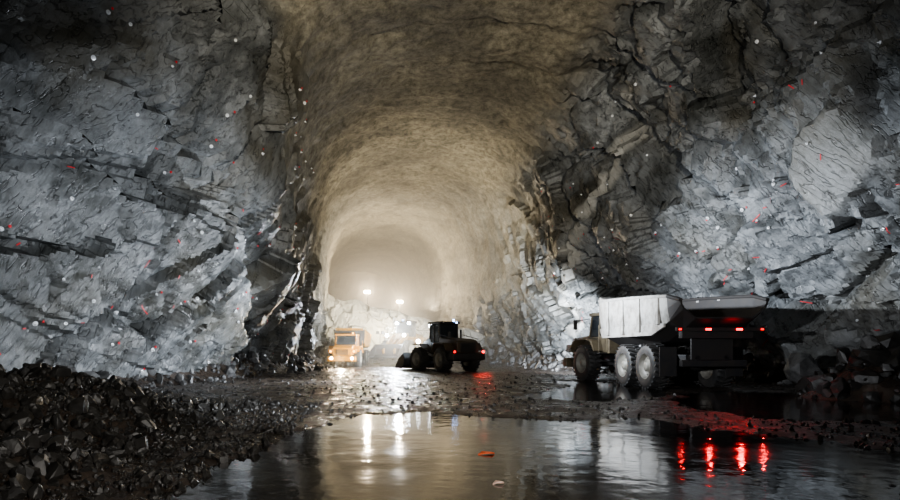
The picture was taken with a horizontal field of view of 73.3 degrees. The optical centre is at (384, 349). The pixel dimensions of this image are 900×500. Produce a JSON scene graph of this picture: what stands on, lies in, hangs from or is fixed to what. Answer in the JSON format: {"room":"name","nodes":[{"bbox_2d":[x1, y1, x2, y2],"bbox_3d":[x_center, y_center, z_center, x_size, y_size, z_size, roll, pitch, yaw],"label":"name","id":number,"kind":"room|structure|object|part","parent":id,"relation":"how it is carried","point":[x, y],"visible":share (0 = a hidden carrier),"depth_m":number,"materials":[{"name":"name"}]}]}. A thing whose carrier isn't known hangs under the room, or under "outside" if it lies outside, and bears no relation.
{"room":"underground passage","nodes":[
{"label":"underground passage","id":0,"kind":"room"},
{"bbox_2d":[0,0,329,377],"bbox_3d":[-10.556,-4.820,58.200,12.259,13.670,144.400,0,0,0],"label":"wall","id":1,"kind":"structure","parent":0,"point":[70,125],"depth_m":22.43,"materials":[{"name":"grey stone"}]},
{"bbox_2d":[328,272,394,309],"bbox_3d":[-6.500,-7.900,128.083,23.000,20.000,2.164,0,0,0],"label":"wall","id":2,"kind":"structure","parent":0,"point":[350,285],"depth_m":127.81,"materials":[{"name":"beige stone"}]},
{"bbox_2d":[325,294,488,350],"bbox_3d":[-0.680,-2.465,91.581,27.360,8.730,56.171,0,0,0],"label":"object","id":3,"kind":"object","parent":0,"point":[354,313],"visible":0.36,"depth_m":65.87,"materials":[{"name":"grey stone"}]},
{"bbox_2d":[0,343,899,499],"bbox_3d":[3.420,0.443,28.500,44.840,2.571,83.000,0,0,0],"label":"floor","id":4,"kind":"structure","parent":0,"point":[385,369],"depth_m":17.91,"materials":[{"name":"grey gravel"}]},
{"bbox_2d":[0,363,320,499],"bbox_3d":[-5.966,0.951,10.608,8.411,1.590,13.070,0,0,0],"label":"rubble pile","id":5,"kind":"object","parent":4,"relation":"on","point":[142,403],"visible":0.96,"depth_m":8.99,"materials":[{"name":"stone"}]},
{"bbox_2d":[328,328,370,366],"bbox_3d":[-3.230,-0.239,57.184,3.153,3.610,10.403,0,0,4],"label":"dump truck","id":6,"kind":"object","parent":4,"relation":"on","point":[350,344],"visible":0.96,"depth_m":54.03,"materials":[{"name":"metal"}]},
{"bbox_2d":[336,349,347,354],"bbox_3d":[-3.744,0.185,52.255,1.032,0.473,0.237,0,0,0],"label":"grille","id":7,"kind":"object","parent":6,"relation":"attached to","point":[338,351],"depth_m":52.22,"materials":[{"name":"metal"}]},
{"bbox_2d":[332,345,354,355],"bbox_3d":[-3.646,0.014,53.065,1.720,0.980,1.668,0,0,7],"label":"hood","id":8,"kind":"object","parent":6,"relation":"attached to","point":[337,350],"depth_m":52.28,"materials":[{"name":"orange paint"}]},
{"bbox_2d":[368,320,427,358],"bbox_3d":[1.660,-1.085,58.379,3.325,3.829,8.226,0,0,28],"label":"wheel loader","id":9,"kind":"object","parent":4,"relation":"on","point":[405,335],"visible":0.68,"depth_m":56.73,"materials":[{"name":"metal"}]},
{"bbox_3d":[0.484,-0.653,57.271,0.200,1.980,2.683,0,0,31],"label":"lift arm","id":10,"kind":"part","parent":9,"relation":"part of","materials":[{"name":"paint"}]},
{"bbox_3d":[1.508,-0.653,56.644,0.200,1.980,2.683,0,0,31],"label":"lift arm","id":11,"kind":"part","parent":9,"relation":"part of","materials":[{"name":"paint"}]},
{"bbox_3d":[2.018,-1.975,58.576,1.480,1.350,1.516,0,0,20],"label":"cab glass","id":12,"kind":"part","parent":9,"relation":"part of","materials":[{"name":"clear glass"}]},
{"bbox_2d":[5,341,823,387],"bbox_3d":[4.539,0.459,39.166,36.257,2.792,50.599,0,0,0],"label":"rocks","id":13,"kind":"object","parent":4,"relation":"on","point":[753,365],"visible":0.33,"depth_m":37.10,"materials":[{"name":"grey stone"}]},
{"bbox_2d":[395,319,484,371],"bbox_3d":[4.064,-0.345,44.949,3.214,3.829,8.144,0,0,-29],"label":"wheel loader","id":14,"kind":"object","parent":4,"relation":"on","point":[443,346],"visible":0.99,"depth_m":43.25,"materials":[{"name":"metal"}]},
{"bbox_3d":[2.842,0.087,46.043,0.200,1.980,2.683,0,0,-31],"label":"lift arm","id":15,"kind":"part","parent":14,"relation":"part of","materials":[{"name":"paint"}]},
{"bbox_3d":[3.634,-1.210,44.465,0.111,1.500,0.111,0,0,43],"label":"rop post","id":16,"kind":"part","parent":14,"relation":"part of","materials":[{"name":"black metal"}]},
{"bbox_3d":[4.353,-1.235,44.718,1.480,1.350,1.516,0,0,-24],"label":"cab glass","id":17,"kind":"part","parent":14,"relation":"part of","materials":[{"name":"black glass"}]},
{"bbox_2d":[439,338,477,351],"bbox_3d":[5.222,-0.308,42.766,1.700,1.196,2.597,0,0,-24],"label":"hood","id":18,"kind":"object","parent":14,"relation":"attached to","point":[458,344],"depth_m":41.68,"materials":[{"name":"paint"}]},
{"bbox_2d":[460,343,475,351],"bbox_3d":[5.752,-0.185,41.577,1.240,0.650,0.080,0,0,-24],"label":"radiator grille","id":19,"kind":"object","parent":14,"relation":"attached to","point":[464,347],"depth_m":41.51,"materials":[{"name":"black metal"}]},
{"bbox_2d":[0,367,899,499],"bbox_3d":[3.906,0.801,21.101,31.619,1.918,33.874,0,0,0],"label":"gravel","id":20,"kind":"object","parent":4,"relation":"on","point":[140,471],"visible":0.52,"depth_m":12.24,"materials":[{"name":"gravel"}]},
{"bbox_2d":[146,380,899,499],"bbox_3d":[7.250,1.600,18.350,23.500,0.001,31.300,0,0,0],"label":"water","id":21,"kind":"object","parent":4,"relation":"on","point":[424,455],"depth_m":8.69,"materials":[{"name":"black liquid"}]},
{"bbox_2d":[478,451,493,454],"bbox_3d":[1.550,1.581,9.197,0.260,0.045,0.124,0,0,0],"label":"wrapper","id":22,"kind":"object","parent":21,"relation":"on","point":[482,452],"visible":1,"depth_m":9.17,"materials":[{"name":"plastic"}]},
{"bbox_2d":[493,480,503,484],"bbox_3d":[1.350,1.581,7.148,0.141,0.045,0.067,0,0,0],"label":"scrap","id":23,"kind":"object","parent":21,"relation":"on","point":[495,481],"visible":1,"depth_m":7.13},
{"bbox_2d":[563,294,769,388],"bbox_3d":[11.964,-0.486,27.798,3.863,4.192,12.135,0,0,-1],"label":"dump truck","id":24,"kind":"object","parent":4,"relation":"on","point":[630,335],"visible":0.99,"depth_m":24.27,"materials":[{"name":"metal"}]},
{"bbox_2d":[572,336,588,356],"bbox_3d":[11.523,-0.195,32.516,2.000,1.140,1.939,0,0,-10],"label":"hood","id":25,"kind":"object","parent":24,"relation":"attached to","point":[585,342],"depth_m":31.82,"materials":[{"name":"yellow paint"}]},
{"bbox_2d":[573,319,589,329],"bbox_3d":[10.351,-1.356,31.598,0.803,0.573,0.260,0,0,0],"label":"mirror","id":26,"kind":"object","parent":24,"relation":"attached to","point":[574,321],"depth_m":31.63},
{"bbox_3d":[10.877,-0.320,29.910,0.040,0.800,0.750,0,0,-10],"label":"door panel","id":27,"kind":"part","parent":24,"relation":"part of","materials":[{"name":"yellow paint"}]},
{"bbox_3d":[11.727,0.480,31.415,1.200,0.600,3.700,0,0,-10],"label":"frame","id":28,"kind":"part","parent":24,"relation":"part of","materials":[{"name":"black metal"}]},
{"bbox_3d":[11.643,0.405,25.836,0.240,0.450,6.700,0,0,-2],"label":"frame rail","id":29,"kind":"part","parent":24,"relation":"part of","materials":[{"name":"black metal"}]},
{"bbox_3d":[12.280,-0.070,22.552,1.600,0.900,0.100,0,0,-2],"label":"tail plate","id":30,"kind":"part","parent":24,"relation":"part of","materials":[{"name":"metal"}]},
{"bbox_2d":[783,353,822,383],"bbox_3d":[16.291,0.759,23.620,1.154,1.324,1.407,0,0,0],"label":"boulder","id":31,"kind":"object","parent":4,"relation":"on","point":[798,365],"visible":0.8,"depth_m":23.07,"materials":[{"name":"grey stone"}]},
{"bbox_2d":[795,330,899,403],"bbox_3d":[17.235,0.618,19.991,6.183,2.762,5.131,0,0,0],"label":"heap","id":32,"kind":"object","parent":4,"relation":"on","point":[882,350],"visible":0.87,"depth_m":19.42,"materials":[{"name":"stone"}]},
{"bbox_2d":[54,0,899,296],"bbox_3d":[4.049,-14.533,58.200,38.095,7.869,144.400,0,0,0],"label":"ceiling","id":33,"kind":"structure","parent":0,"point":[432,127],"depth_m":32.59,"materials":[{"name":"beige stone"}]},
{"bbox_2d":[394,20,899,374],"bbox_3d":[13.939,-4.933,58.200,24.872,13.907,144.400,0,0,0],"label":"wall","id":34,"kind":"structure","parent":0,"point":[817,271],"depth_m":27.43,"materials":[{"name":"grey stone"}]},
{"bbox_2d":[0,10,882,371],"bbox_3d":[4.411,-6.689,28.994,36.638,15.236,29.982,0,0,0],"label":"bolts","id":35,"kind":"object","parent":34,"relation":"attached to","point":[2,228],"visible":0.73,"depth_m":25.45,"materials":[{"name":"metal"}]},
{"bbox_2d":[0,7,898,369],"bbox_3d":[4.544,-6.047,29.097,36.591,14.508,30.034,0,0,0],"label":"paint","id":36,"kind":"object","parent":34,"relation":"attached to","point":[113,8],"visible":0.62,"depth_m":24.98,"materials":[{"name":"red paint"}]}
]}

